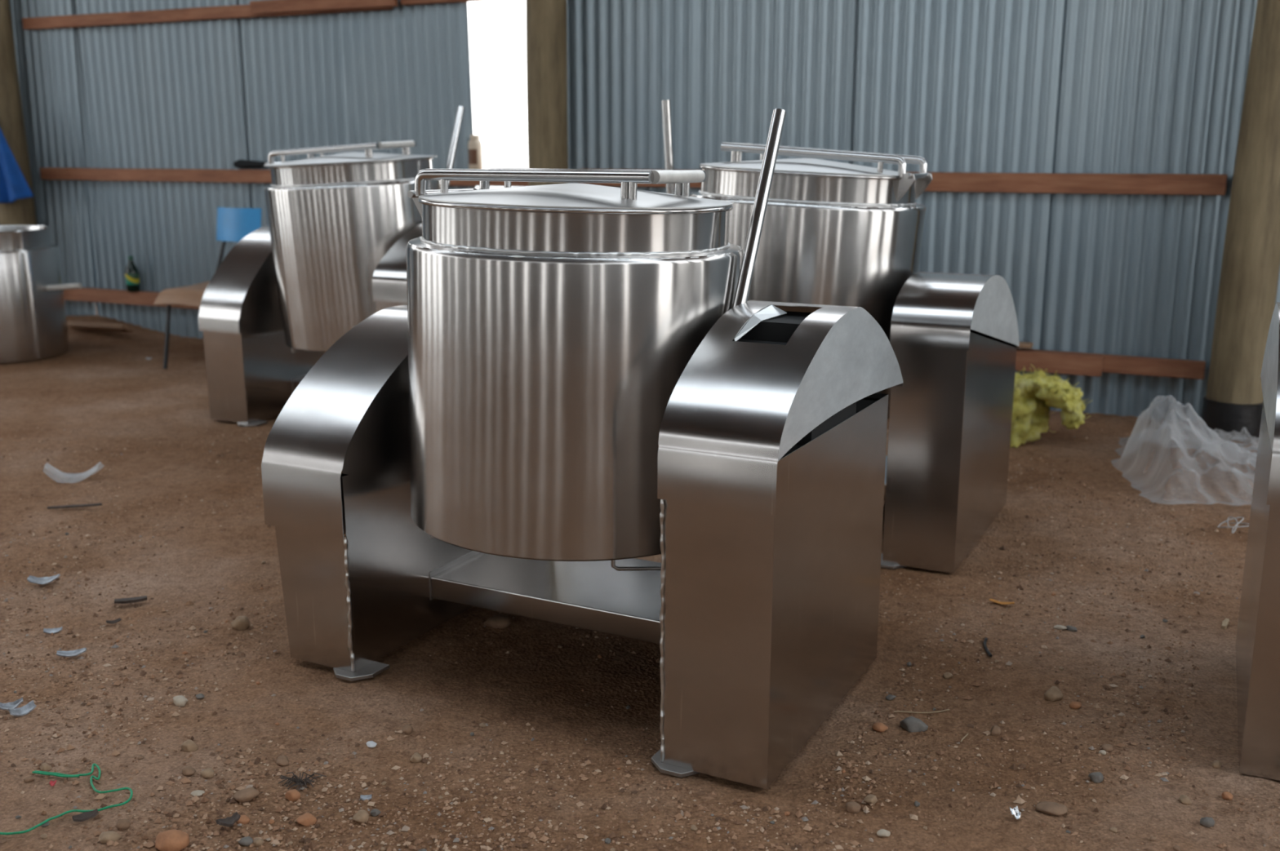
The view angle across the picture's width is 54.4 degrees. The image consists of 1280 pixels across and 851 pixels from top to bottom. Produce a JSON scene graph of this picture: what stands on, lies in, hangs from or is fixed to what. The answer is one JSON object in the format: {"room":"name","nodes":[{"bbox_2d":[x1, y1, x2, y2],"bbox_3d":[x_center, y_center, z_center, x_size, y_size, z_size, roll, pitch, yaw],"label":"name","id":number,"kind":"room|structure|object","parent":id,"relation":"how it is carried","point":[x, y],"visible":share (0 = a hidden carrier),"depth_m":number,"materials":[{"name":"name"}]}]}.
{"room":"metal storage shed","nodes":[
{"label":"metal storage shed","id":0,"kind":"room"},
{"bbox_2d":[0,303,1279,850],"bbox_3d":[0.350,0.588,2.681,17.744,0.117,23.414,0,13,0],"label":"floor","id":1,"kind":"structure","parent":0,"point":[105,384],"depth_m":2.90,"materials":[{"name":"soil"}]},
{"bbox_2d":[0,697,23,711],"bbox_3d":[-1.374,0.609,2.715,0.052,0.019,0.024,-7,14,-28],"label":"flake","id":2,"kind":"object","parent":1,"relation":"on","point":[15,704],"visible":0.91,"depth_m":2.72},
{"bbox_2d":[0,0,37,225],"bbox_3d":[-4.102,-2.259,7.979,0.273,3.482,0.251,6,14,24],"label":"timber post","id":3,"kind":"object","parent":1,"relation":"on","point":[22,211],"visible":0.46,"depth_m":7.99,"materials":[{"name":"brown wood"}]},
{"bbox_3d":[-4.133,-2.027,7.899,0.017,0.054,0.065,0,13,0],"label":"wire hook","id":4,"kind":"object","parent":3,"relation":"attached to","visible":0},
{"bbox_2d":[0,128,33,203],"bbox_3d":[-4.071,-1.706,7.881,0.491,0.586,0.090,6,14,25],"label":"hanging cloth","id":5,"kind":"object","parent":4,"relation":"hanging from","point":[14,186],"visible":1,"depth_m":7.85,"materials":[{"name":"fabric"}]},
{"bbox_2d":[8,700,36,716],"bbox_3d":[-1.335,0.614,2.690,0.018,0.021,0.056,10,16,37],"label":"flake","id":6,"kind":"object","parent":1,"relation":"on","point":[26,709],"visible":1,"depth_m":2.69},
{"bbox_2d":[23,777,35,782],"bbox_3d":[-1.181,0.685,2.409,0.020,0.012,0.016,-1,13,-3],"label":"stone","id":7,"kind":"object","parent":1,"relation":"on","point":[28,780],"visible":1,"depth_m":2.40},
{"bbox_2d":[0,225,81,364],"bbox_3d":[-3.693,-0.776,7.216,0.804,0.726,0.720,-6,14,-26],"label":"pot","id":8,"kind":"object","parent":1,"relation":"on","point":[33,322],"visible":1,"depth_m":7.02,"materials":[{"name":"metal"}]},
{"bbox_2d":[40,834,47,839],"bbox_3d":[-1.062,0.733,2.218,0.014,0.009,0.011,8,15,30],"label":"pebble","id":9,"kind":"object","parent":1,"relation":"on","point":[43,836],"visible":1,"depth_m":2.21,"materials":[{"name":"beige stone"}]},
{"bbox_2d":[40,822,49,827],"bbox_3d":[-1.081,0.726,2.263,0.014,0.010,0.010,-10,16,-37],"label":"pebble","id":10,"kind":"object","parent":1,"relation":"on","point":[46,824],"visible":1,"depth_m":2.26,"materials":[{"name":"grey stone"}]},
{"bbox_2d":[39,763,52,771],"bbox_3d":[-1.174,0.675,2.459,0.020,0.016,0.019,-12,17,-42],"label":"stone","id":11,"kind":"object","parent":1,"relation":"on","point":[44,767],"visible":0.97,"depth_m":2.45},
{"bbox_2d":[43,626,62,634],"bbox_3d":[-1.481,0.517,3.140,0.045,0.014,0.017,-4,13,-17],"label":"flake","id":12,"kind":"object","parent":1,"relation":"on","point":[49,631],"visible":1,"depth_m":3.14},
{"bbox_2d":[48,780,57,786],"bbox_3d":[-1.128,0.687,2.391,0.012,0.008,0.014,-3,13,-11],"label":"paper scrap","id":13,"kind":"object","parent":1,"relation":"on","point":[51,783],"visible":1,"depth_m":2.39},
{"bbox_2d":[0,764,133,835],"bbox_3d":[-1.158,0.706,2.321,0.374,0.014,0.224,-8,15,-31],"label":"string","id":14,"kind":"object","parent":1,"relation":"on","point":[52,774],"visible":1,"depth_m":2.36,"materials":[{"name":"plastic"}]},
{"bbox_2d":[56,648,86,657],"bbox_3d":[-1.371,0.548,3.001,0.066,0.014,0.025,-4,13,-17],"label":"flake","id":15,"kind":"object","parent":1,"relation":"on","point":[77,652],"visible":1,"depth_m":3.00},
{"bbox_2d":[43,462,104,475],"bbox_3d":[-2.091,0.170,4.606,0.190,0.073,0.146,-1,13,-6],"label":"scrap","id":16,"kind":"object","parent":1,"relation":"on","point":[84,473],"visible":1,"depth_m":4.61,"materials":[{"name":"white"}]},
{"bbox_2d":[47,502,102,509],"bbox_3d":[-1.901,0.271,4.186,0.170,0.007,0.016,-3,13,-14],"label":"chip","id":17,"kind":"object","parent":1,"relation":"on","point":[90,504],"visible":1,"depth_m":4.18,"materials":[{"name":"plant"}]},
{"bbox_2d":[71,808,98,822],"bbox_3d":[-1.014,0.713,2.274,0.044,0.013,0.016,-10,16,-39],"label":"chip","id":18,"kind":"object","parent":1,"relation":"on","point":[85,816],"visible":1,"depth_m":2.27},
{"bbox_2d":[66,320,133,333],"bbox_3d":[-3.398,-0.621,7.833,0.440,0.068,0.101,4,13,19],"label":"wooden plank","id":19,"kind":"object","parent":1,"relation":"on","point":[82,326],"visible":0.92,"depth_m":7.80,"materials":[{"name":"wood"}]},
{"bbox_2d":[98,831,120,844],"bbox_3d":[-0.946,0.733,2.218,0.034,0.023,0.034,12,18,43],"label":"stone","id":20,"kind":"object","parent":1,"relation":"on","point":[104,837],"visible":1,"depth_m":2.21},
{"bbox_2d":[106,617,121,623],"bbox_3d":[-1.354,0.504,3.202,0.036,0.012,0.018,-9,15,-33],"label":"chip","id":21,"kind":"object","parent":1,"relation":"on","point":[115,621],"visible":1,"depth_m":3.20,"materials":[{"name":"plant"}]},
{"bbox_2d":[115,818,131,829],"bbox_3d":[-0.934,0.722,2.252,0.026,0.019,0.020,5,14,19],"label":"stone","id":22,"kind":"object","parent":1,"relation":"on","point":[123,824],"visible":1,"depth_m":2.25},
{"bbox_2d":[114,595,146,604],"bbox_3d":[-1.365,0.468,3.336,0.082,0.011,0.025,-5,14,-20],"label":"chip","id":23,"kind":"object","parent":1,"relation":"on","point":[132,600],"visible":1,"depth_m":3.33,"materials":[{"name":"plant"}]},
{"bbox_2d":[155,829,189,850],"bbox_3d":[-0.821,0.729,2.186,0.062,0.037,0.050,4,13,16],"label":"stone","id":24,"kind":"object","parent":1,"relation":"on","point":[173,840],"visible":1,"depth_m":2.17,"materials":[{"name":"stone"}]},
{"bbox_2d":[173,695,187,706],"bbox_3d":[-1.018,0.610,2.752,0.036,0.022,0.032,3,13,15],"label":"stone","id":25,"kind":"object","parent":1,"relation":"on","point":[180,701],"visible":1,"depth_m":2.74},
{"bbox_2d":[182,766,195,775],"bbox_3d":[-0.887,0.679,2.446,0.029,0.016,0.022,4,13,16],"label":"stone","id":26,"kind":"object","parent":1,"relation":"on","point":[188,771],"visible":1,"depth_m":2.44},
{"bbox_2d":[181,739,198,752],"bbox_3d":[-0.921,0.656,2.545,0.032,0.029,0.025,7,15,29],"label":"stone","id":27,"kind":"object","parent":1,"relation":"on","point":[188,746],"visible":1,"depth_m":2.54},
{"bbox_2d":[191,790,204,796],"bbox_3d":[-0.844,0.702,2.373,0.026,0.009,0.020,-3,13,-11],"label":"stone","id":28,"kind":"object","parent":1,"relation":"on","point":[198,793],"visible":1,"depth_m":2.37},
{"bbox_2d":[195,693,204,699],"bbox_3d":[-0.982,0.605,2.778,0.018,0.011,0.015,-3,13,-12],"label":"stone","id":29,"kind":"object","parent":1,"relation":"on","point":[198,696],"visible":1,"depth_m":2.77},
{"bbox_2d":[200,768,214,778],"bbox_3d":[-0.847,0.681,2.436,0.024,0.019,0.027,-8,15,-31],"label":"stone","id":30,"kind":"object","parent":1,"relation":"on","point":[208,773],"visible":1,"depth_m":2.43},
{"bbox_2d":[153,207,262,369],"bbox_3d":[-2.338,-0.754,6.841,0.400,0.854,0.506,6,14,24],"label":"chair","id":31,"kind":"object","parent":1,"relation":"on","point":[233,224],"visible":0.56,"depth_m":6.90,"materials":[{"name":"plastic"}]},
{"bbox_2d":[215,812,240,826],"bbox_3d":[-0.740,0.711,2.240,0.023,0.016,0.042,12,18,43],"label":"chip","id":32,"kind":"object","parent":1,"relation":"on","point":[229,821],"visible":1,"depth_m":2.24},
{"bbox_2d":[231,615,249,630],"bbox_3d":[-1.021,0.506,3.180,0.048,0.039,0.036,1,13,3],"label":"stone","id":33,"kind":"object","parent":1,"relation":"on","point":[240,623],"visible":1,"depth_m":3.17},
{"bbox_2d":[236,815,249,824],"bbox_3d":[-0.724,0.721,2.272,0.024,0.019,0.022,2,13,9],"label":"stone","id":34,"kind":"object","parent":1,"relation":"on","point":[244,820],"visible":0.8,"depth_m":2.26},
{"bbox_2d":[238,836,253,846],"bbox_3d":[-0.696,0.734,2.195,0.026,0.018,0.019,-2,13,-9],"label":"stone","id":35,"kind":"object","parent":1,"relation":"on","point":[246,842],"visible":1,"depth_m":2.19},
{"bbox_2d":[233,787,259,802],"bbox_3d":[-0.746,0.702,2.361,0.037,0.022,0.043,6,14,25],"label":"stone","id":36,"kind":"object","parent":1,"relation":"on","point":[246,795],"visible":1,"depth_m":2.35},
{"bbox_2d":[253,838,263,846],"bbox_3d":[-0.675,0.737,2.200,0.020,0.016,0.016,4,13,17],"label":"stone","id":37,"kind":"object","parent":1,"relation":"on","point":[257,842],"visible":1,"depth_m":2.19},
{"bbox_2d":[276,755,288,766],"bbox_3d":[-0.716,0.675,2.500,0.031,0.020,0.025,7,14,28],"label":"stone","id":38,"kind":"object","parent":1,"relation":"on","point":[282,761],"visible":1,"depth_m":2.49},
{"bbox_2d":[278,772,326,791],"bbox_3d":[-0.655,0.685,2.407,0.092,0.020,0.058,0,13,0],"label":"tuft","id":39,"kind":"object","parent":1,"relation":"on","point":[299,782],"visible":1,"depth_m":2.41,"materials":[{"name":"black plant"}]},
{"bbox_2d":[296,813,316,826],"bbox_3d":[-0.611,0.721,2.277,0.036,0.024,0.029,-4,13,-17],"label":"stone","id":40,"kind":"object","parent":1,"relation":"on","point":[306,820],"visible":1,"depth_m":2.27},
{"bbox_2d":[198,106,464,426],"bbox_3d":[-1.180,-0.693,5.450,1.289,1.352,1.029,6,14,26],"label":"kettle","id":41,"kind":"object","parent":1,"relation":"on","point":[331,254],"visible":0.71,"depth_m":5.09,"materials":[{"name":"metal"}]},
{"bbox_2d":[198,224,271,334],"bbox_3d":[-1.623,-0.704,5.743,0.234,0.436,0.906,6,14,26],"label":"hood","id":42,"kind":"object","parent":41,"relation":"attached to","point":[237,300],"depth_m":5.43,"materials":[{"name":"metal"}]},
{"bbox_2d":[264,168,440,351],"bbox_3d":[-1.212,-0.746,5.359,0.766,0.774,0.736,0,13,0],"label":"pot","id":43,"kind":"object","parent":41,"relation":"on","point":[331,229],"depth_m":5.03,"materials":[{"name":"metal"}]},
{"bbox_2d":[372,223,422,303],"bbox_3d":[-0.744,-0.698,5.141,0.237,0.290,0.854,6,14,26],"label":"hood","id":44,"kind":"object","parent":41,"relation":"attached to","point":[389,276],"depth_m":4.83,"materials":[{"name":"metal"}]},
{"bbox_2d":[352,809,368,822],"bbox_3d":[-0.510,0.716,2.277,0.023,0.024,0.029,7,15,30],"label":"stone","id":45,"kind":"object","parent":1,"relation":"on","point":[362,815],"visible":1,"depth_m":2.27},
{"bbox_2d":[360,794,372,800],"bbox_3d":[-0.518,0.703,2.353,0.022,0.008,0.011,-1,13,-6],"label":"flake","id":46,"kind":"object","parent":1,"relation":"on","point":[362,797],"visible":1,"depth_m":2.35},
{"bbox_2d":[366,741,377,747],"bbox_3d":[-0.555,0.658,2.570,0.023,0.012,0.016,8,15,32],"label":"stone","id":47,"kind":"object","parent":1,"relation":"on","point":[370,744],"visible":1,"depth_m":2.57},
{"bbox_2d":[369,808,381,817],"bbox_3d":[-0.489,0.715,2.300,0.020,0.014,0.015,-1,13,-4],"label":"stone","id":48,"kind":"object","parent":1,"relation":"on","point":[375,812],"visible":1,"depth_m":2.29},
{"bbox_2d":[402,724,413,734],"bbox_3d":[-0.490,0.641,2.622,0.023,0.021,0.021,2,13,9],"label":"stone","id":49,"kind":"object","parent":1,"relation":"on","point":[407,729],"visible":1,"depth_m":2.62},
{"bbox_2d":[410,752,422,763],"bbox_3d":[-0.451,0.669,2.503,0.024,0.020,0.019,1,13,4],"label":"stone","id":50,"kind":"object","parent":1,"relation":"on","point":[416,757],"visible":1,"depth_m":2.50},
{"bbox_2d":[483,615,511,628],"bbox_3d":[-0.366,0.505,3.199,0.066,0.032,0.054,4,13,16],"label":"stone","id":51,"kind":"object","parent":1,"relation":"on","point":[496,621],"visible":1,"depth_m":3.18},
{"bbox_2d":[525,0,568,186],"bbox_3d":[-0.471,-1.889,6.348,0.224,3.482,0.216,6,14,24],"label":"timber post","id":52,"kind":"object","parent":1,"relation":"on","point":[546,20],"visible":0.37,"depth_m":6.30,"materials":[{"name":"brown wood"}]},
{"bbox_2d":[261,108,902,789],"bbox_3d":[-0.109,-0.080,2.909,1.338,1.278,0.981,7,14,27],"label":"kettle","id":53,"kind":"object","parent":1,"relation":"on","point":[573,384],"visible":1,"depth_m":2.50,"materials":[{"name":"metal"}]},
{"bbox_2d":[261,305,408,538],"bbox_3d":[-0.561,-0.067,3.188,0.234,0.452,0.906,7,14,27],"label":"hood","id":54,"kind":"object","parent":53,"relation":"attached to","point":[335,463],"depth_m":2.87,"materials":[{"name":"metal"}]},
{"bbox_2d":[406,187,743,561],"bbox_3d":[-0.148,-0.155,2.795,0.750,0.734,0.737,0,13,0],"label":"pot","id":55,"kind":"object","parent":53,"relation":"on","point":[552,332],"depth_m":2.48,"materials":[{"name":"metal"}]},
{"bbox_2d":[657,300,902,515],"bbox_3d":[0.323,-0.088,2.594,0.237,0.325,0.803,7,14,27],"label":"hood","id":56,"kind":"object","parent":53,"relation":"attached to","point":[777,401],"depth_m":2.34,"materials":[{"name":"metal"}]},
{"bbox_2d":[604,838,610,844],"bbox_3d":[-0.057,0.736,2.204,0.010,0.010,0.015,4,13,17],"label":"pebble","id":57,"kind":"object","parent":1,"relation":"on","point":[607,841],"visible":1,"depth_m":2.20,"materials":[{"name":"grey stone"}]},
{"bbox_2d":[0,419,1279,850],"bbox_3d":[0.015,0.470,3.387,7.920,0.037,4.517,0,13,0],"label":"gravel","id":58,"kind":"object","parent":1,"relation":"on","point":[308,845],"visible":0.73,"depth_m":2.47,"materials":[{"name":"gravel"}]},
{"bbox_2d":[26,573,60,585],"bbox_3d":[-1.673,0.431,3.492,0.082,0.020,0.041,-3,13,-11],"label":"flake","id":59,"kind":"object","parent":58,"relation":"on","point":[33,580],"visible":1,"depth_m":3.49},
{"bbox_2d":[284,789,300,802],"bbox_3d":[-0.657,0.703,2.362,0.027,0.023,0.021,10,16,36],"label":"stone","id":60,"kind":"object","parent":58,"relation":"on","point":[294,795],"visible":1,"depth_m":2.35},
{"bbox_2d":[690,825,697,831],"bbox_3d":[0.097,0.729,2.254,0.012,0.010,0.014,-11,17,-39],"label":"pebble","id":61,"kind":"object","parent":1,"relation":"on","point":[693,828],"visible":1,"depth_m":2.25,"materials":[{"name":"beige stone"}]},
{"bbox_2d":[661,99,1019,573],"bbox_3d":[0.533,-0.378,4.085,1.289,1.340,0.967,6,14,26],"label":"kettle","id":62,"kind":"object","parent":1,"relation":"on","point":[833,233],"visible":0.61,"depth_m":3.59,"materials":[{"name":"metal"}]},
{"bbox_2d":[689,172,933,419],"bbox_3d":[0.524,-0.426,3.968,0.751,0.759,0.736,0,13,0],"label":"pot","id":63,"kind":"object","parent":62,"relation":"on","point":[852,239],"depth_m":3.61,"materials":[{"name":"metal"}]},
{"bbox_2d":[889,271,1018,350],"bbox_3d":[0.978,-0.327,3.786,0.219,0.289,0.803,6,14,26],"label":"hood","id":64,"kind":"object","parent":62,"relation":"attached to","point":[932,311],"depth_m":3.49,"materials":[{"name":"metal"}]},
{"bbox_2d":[845,801,860,813],"bbox_3d":[0.396,0.711,2.312,0.029,0.020,0.022,6,14,24],"label":"stone","id":65,"kind":"object","parent":1,"relation":"on","point":[852,807],"visible":1,"depth_m":2.30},
{"bbox_2d":[863,794,876,804],"bbox_3d":[0.433,0.703,2.334,0.022,0.020,0.022,9,15,33],"label":"stone","id":66,"kind":"object","parent":1,"relation":"on","point":[872,799],"visible":1,"depth_m":2.33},
{"bbox_2d":[872,722,888,732],"bbox_3d":[0.511,0.643,2.649,0.033,0.019,0.026,5,14,21],"label":"stone","id":67,"kind":"object","parent":1,"relation":"on","point":[879,727],"visible":1,"depth_m":2.64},
{"bbox_2d":[876,829,890,837],"bbox_3d":[0.436,0.731,2.228,0.026,0.016,0.020,-5,14,-19],"label":"stone","id":68,"kind":"object","parent":1,"relation":"on","point":[882,833],"visible":1,"depth_m":2.22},
{"bbox_2d":[885,694,896,700],"bbox_3d":[0.561,0.609,2.785,0.021,0.014,0.020,9,15,34],"label":"stone","id":69,"kind":"object","parent":1,"relation":"on","point":[889,697],"visible":1,"depth_m":2.78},
{"bbox_2d":[899,716,928,733],"bbox_3d":[0.584,0.637,2.654,0.060,0.035,0.046,4,13,17],"label":"stone","id":70,"kind":"object","parent":1,"relation":"on","point":[911,724],"visible":1,"depth_m":2.64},
{"bbox_2d":[914,800,919,807],"bbox_3d":[0.519,0.709,2.329,0.010,0.010,0.015,2,13,9],"label":"pebble","id":71,"kind":"object","parent":1,"relation":"on","point":[917,804],"visible":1,"depth_m":2.33,"materials":[{"name":"grey stone"}]},
{"bbox_2d":[893,709,949,713],"bbox_3d":[0.618,0.627,2.727,0.126,0.008,0.006,-2,13,-7],"label":"straw","id":72,"kind":"object","parent":1,"relation":"on","point":[946,709],"visible":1,"depth_m":2.73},
{"bbox_2d":[942,672,952,679],"bbox_3d":[0.718,0.584,2.902,0.023,0.018,0.017,6,14,25],"label":"stone","id":73,"kind":"object","parent":1,"relation":"on","point":[947,675],"visible":1,"depth_m":2.90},
{"bbox_2d":[982,638,992,657],"bbox_3d":[0.851,0.544,3.054,0.016,0.010,0.098,2,13,8],"label":"wire","id":74,"kind":"object","parent":1,"relation":"on","point":[985,640],"visible":1,"depth_m":3.04,"materials":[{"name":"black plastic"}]},
{"bbox_2d":[990,725,1001,736],"bbox_3d":[0.748,0.642,2.613,0.022,0.025,0.022,4,13,17],"label":"stone","id":75,"kind":"object","parent":1,"relation":"on","point":[995,731],"visible":1,"depth_m":2.60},
{"bbox_2d":[989,599,1014,604],"bbox_3d":[0.969,0.473,3.333,0.065,0.010,0.020,5,14,22],"label":"chip","id":76,"kind":"object","parent":1,"relation":"on","point":[991,600],"visible":1,"depth_m":3.33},
{"bbox_2d":[1009,805,1021,820],"bbox_3d":[0.686,0.708,2.276,0.018,0.021,0.018,-5,14,-22],"label":"scrap","id":77,"kind":"object","parent":1,"relation":"on","point":[1015,812],"visible":1,"depth_m":2.28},
{"bbox_2d":[1009,364,1092,448],"bbox_3d":[1.621,-0.082,5.124,0.488,0.327,0.319,7,15,28],"label":"glass wool","id":78,"kind":"object","parent":1,"relation":"on","point":[1034,394],"visible":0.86,"depth_m":5.03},
{"bbox_2d":[1035,801,1067,816],"bbox_3d":[0.763,0.711,2.306,0.056,0.014,0.041,6,14,24],"label":"stone","id":79,"kind":"object","parent":1,"relation":"on","point":[1055,809],"visible":1,"depth_m":2.30,"materials":[{"name":"stone"}]},
{"bbox_2d":[1043,686,1063,701],"bbox_3d":[0.922,0.600,2.776,0.037,0.038,0.034,-10,16,-37],"label":"stone","id":80,"kind":"object","parent":1,"relation":"on","point":[1053,694],"visible":1,"depth_m":2.77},
{"bbox_2d":[1053,625,1066,630],"bbox_3d":[1.074,0.517,3.180,0.034,0.012,0.026,0,13,-2],"label":"stone","id":81,"kind":"object","parent":1,"relation":"on","point":[1057,627],"visible":1,"depth_m":3.17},
{"bbox_2d":[1066,625,1077,631],"bbox_3d":[1.103,0.518,3.171,0.021,0.014,0.028,-6,14,-24],"label":"stone","id":82,"kind":"object","parent":1,"relation":"on","point":[1071,628],"visible":1,"depth_m":3.17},
{"bbox_2d":[1069,702,1081,709],"bbox_3d":[0.958,0.615,2.734,0.022,0.018,0.025,9,16,35],"label":"stone","id":83,"kind":"object","parent":1,"relation":"on","point":[1075,705],"visible":1,"depth_m":2.73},
{"bbox_2d":[1088,772,1103,783],"bbox_3d":[0.886,0.683,2.417,0.024,0.023,0.025,-12,18,-43],"label":"stone","id":84,"kind":"object","parent":1,"relation":"on","point":[1095,777],"visible":1,"depth_m":2.41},
{"bbox_2d":[1098,750,1106,755],"bbox_3d":[0.936,0.663,2.518,0.015,0.012,0.012,-2,13,-8],"label":"stone","id":85,"kind":"object","parent":1,"relation":"on","point":[1101,752],"visible":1,"depth_m":2.52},
{"bbox_2d":[1101,744,1113,752],"bbox_3d":[0.952,0.657,2.533,0.025,0.014,0.020,1,13,5],"label":"stone","id":86,"kind":"object","parent":1,"relation":"on","point":[1107,748],"visible":1,"depth_m":2.53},
{"bbox_2d":[1109,827,1117,832],"bbox_3d":[0.851,0.727,2.237,0.014,0.009,0.012,8,15,33],"label":"pebble","id":87,"kind":"object","parent":1,"relation":"on","point":[1113,829],"visible":1,"depth_m":2.23,"materials":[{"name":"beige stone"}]},
{"bbox_2d":[1148,836,1155,841],"bbox_3d":[0.907,0.733,2.204,0.013,0.008,0.009,-2,13,-7],"label":"pebble","id":88,"kind":"object","parent":1,"relation":"on","point":[1152,838],"visible":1,"depth_m":2.20,"materials":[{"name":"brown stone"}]},
{"bbox_2d":[1173,845,1180,850],"bbox_3d":[0.939,0.739,2.174,0.011,0.010,0.014,-1,13,-3],"label":"pebble","id":89,"kind":"object","parent":1,"relation":"on","point":[1176,848],"visible":1,"depth_m":2.17,"materials":[{"name":"brown stone"}]},
{"bbox_2d":[1111,395,1258,494],"bbox_3d":[2.267,0.013,4.684,1.040,0.305,1.056,1,13,4],"label":"plastic sheet","id":90,"kind":"object","parent":1,"relation":"on","point":[1122,441],"visible":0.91,"depth_m":4.75,"materials":[{"name":"white"}]},
{"bbox_2d":[1178,795,1191,804],"bbox_3d":[1.025,0.704,2.338,0.023,0.018,0.020,6,14,26],"label":"stone","id":91,"kind":"object","parent":1,"relation":"on","point":[1184,799],"visible":1,"depth_m":2.33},
{"bbox_2d":[1200,817,1214,827],"bbox_3d":[1.029,0.719,2.257,0.025,0.021,0.021,4,13,19],"label":"stone","id":92,"kind":"object","parent":1,"relation":"on","point":[1207,822],"visible":1,"depth_m":2.25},
{"bbox_2d":[1211,760,1221,768],"bbox_3d":[1.141,0.671,2.462,0.016,0.016,0.016,7,15,30],"label":"stone","id":93,"kind":"object","parent":1,"relation":"on","point":[1216,764],"visible":1,"depth_m":2.46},
{"bbox_2d":[1221,618,1229,629],"bbox_3d":[1.510,0.511,3.213,0.013,0.008,0.060,8,15,32],"label":"chip","id":94,"kind":"object","parent":1,"relation":"on","point":[1225,622],"visible":1,"depth_m":3.21,"materials":[{"name":"stone"}]},
{"bbox_2d":[1221,791,1232,800],"bbox_3d":[1.111,0.701,2.353,0.020,0.016,0.015,3,13,14],"label":"stone","id":95,"kind":"object","parent":1,"relation":"on","point":[1225,795],"visible":1,"depth_m":2.35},
{"bbox_2d":[1217,516,1248,533],"bbox_3d":[1.883,0.315,3.947,0.098,0.028,0.104,0,13,0],"label":"string tangle","id":96,"kind":"object","parent":1,"relation":"on","point":[1237,523],"visible":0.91,"depth_m":3.94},
{"bbox_2d":[1200,0,1279,440],"bbox_3d":[2.530,-1.567,4.927,0.276,3.481,0.241,6,14,24],"label":"timber post","id":97,"kind":"object","parent":1,"relation":"on","point":[1233,401],"visible":0.8,"depth_m":5.05,"materials":[{"name":"brown wood"}]},
{"bbox_2d":[1235,302,1279,780],"bbox_3d":[1.938,0.027,2.437,1.351,1.278,0.985,6,14,24],"label":"kettle","id":98,"kind":"object","parent":1,"relation":"on","point":[1258,632],"visible":1,"depth_m":2.40,"materials":[{"name":"metal"}]},
{"bbox_2d":[1260,302,1279,506],"bbox_3d":[1.431,-0.082,2.570,0.237,0.325,0.803,6,14,24],"label":"hood","id":99,"kind":"object","parent":98,"relation":"attached to","point":[1270,371],"depth_m":2.46,"materials":[{"name":"metal"}]},
{"bbox_2d":[8,0,1279,422],"bbox_3d":[-0.848,-1.472,6.794,15.000,2.430,0.036,6,14,24],"label":"wall","id":100,"kind":"structure","parent":0,"point":[1068,86],"depth_m":6.00,"materials":[{"name":"metal"}]},
{"bbox_2d":[63,287,199,309],"bbox_3d":[-2.223,-0.720,7.574,3.725,0.091,0.048,6,14,24],"label":"wooden rail","id":101,"kind":"object","parent":100,"relation":"attached to","point":[84,294],"visible":0.21,"depth_m":8.09,"materials":[{"name":"wood"}]},
{"bbox_2d":[124,255,140,292],"bbox_3d":[-3.262,-0.976,7.991,0.084,0.226,0.084,6,14,24],"label":"bottle","id":102,"kind":"object","parent":101,"relation":"on","point":[131,273],"visible":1,"depth_m":7.97,"materials":[{"name":"green glass"}]},
{"bbox_2d":[22,4,392,30],"bbox_3d":[-2.652,-2.442,7.388,2.840,0.074,0.047,6,14,24],"label":"wooden rail","id":103,"kind":"object","parent":100,"relation":"attached to","point":[236,11],"visible":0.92,"depth_m":7.49,"materials":[{"name":"wood"}]},
{"bbox_2d":[249,0,398,14],"bbox_3d":[-1.773,-2.352,6.938,1.000,0.071,0.040,6,14,24],"label":"wooden rail","id":104,"kind":"object","parent":103,"relation":"attached to","point":[265,6],"visible":1,"depth_m":6.95,"materials":[{"name":"wood"}]},
{"bbox_2d":[40,159,528,186],"bbox_3d":[-2.229,-1.510,7.394,3.735,0.138,0.060,6,14,24],"label":"wooden rail","id":105,"kind":"object","parent":100,"relation":"attached to","point":[215,175],"depth_m":7.65,"materials":[{"name":"wood"}]},
{"bbox_2d":[467,134,483,168],"bbox_3d":[-0.895,-1.480,6.767,0.076,0.196,0.076,6,14,24],"label":"plastic jar","id":106,"kind":"object","parent":105,"relation":"on","point":[475,145],"visible":0.8,"depth_m":6.74,"materials":[{"name":"plastic"}]},
{"bbox_2d":[400,0,496,5],"bbox_3d":[-0.909,-2.284,6.592,0.845,0.072,0.045,6,14,24],"label":"wooden rail","id":107,"kind":"object","parent":100,"relation":"attached to","point":[406,2],"visible":1,"depth_m":6.67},
{"bbox_2d":[577,168,1227,195],"bbox_3d":[1.081,-1.160,5.897,3.085,0.090,0.046,6,14,24],"label":"wooden rail","id":108,"kind":"object","parent":100,"relation":"attached to","point":[1024,183],"visible":0.52,"depth_m":5.49,"materials":[{"name":"wood"}]},
{"bbox_2d":[1016,348,1205,379],"bbox_3d":[1.077,-0.385,6.075,3.075,0.079,0.046,6,14,24],"label":"wooden rail","id":109,"kind":"object","parent":100,"relation":"attached to","point":[1117,364],"visible":0.27,"depth_m":5.51,"materials":[{"name":"wood"}]},
{"bbox_2d":[1018,342,1033,348],"bbox_3d":[1.460,-0.401,5.865,0.750,0.022,0.070,6,14,24],"label":"wooden rail","id":110,"kind":"object","parent":109,"relation":"on","point":[1022,344],"visible":0.17,"depth_m":5.70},
{"bbox_2d":[1015,350,1102,377],"bbox_3d":[1.591,-0.315,5.795,1.060,0.092,0.036,6,14,24],"label":"wooden rail","id":111,"kind":"object","parent":109,"relation":"attached to","point":[1064,363],"visible":0.35,"depth_m":5.63,"materials":[{"name":"wood"}]},
{"label":"outside","id":112,"kind":"structure","parent":0,"visible":0},
{"bbox_2d":[475,186,511,189],"bbox_3d":[0.000,1.414,0.320,120.000,0.001,120.000,0,13,0],"label":"ground","id":113,"kind":"structure","parent":112,"point":[477,187],"depth_m":42.52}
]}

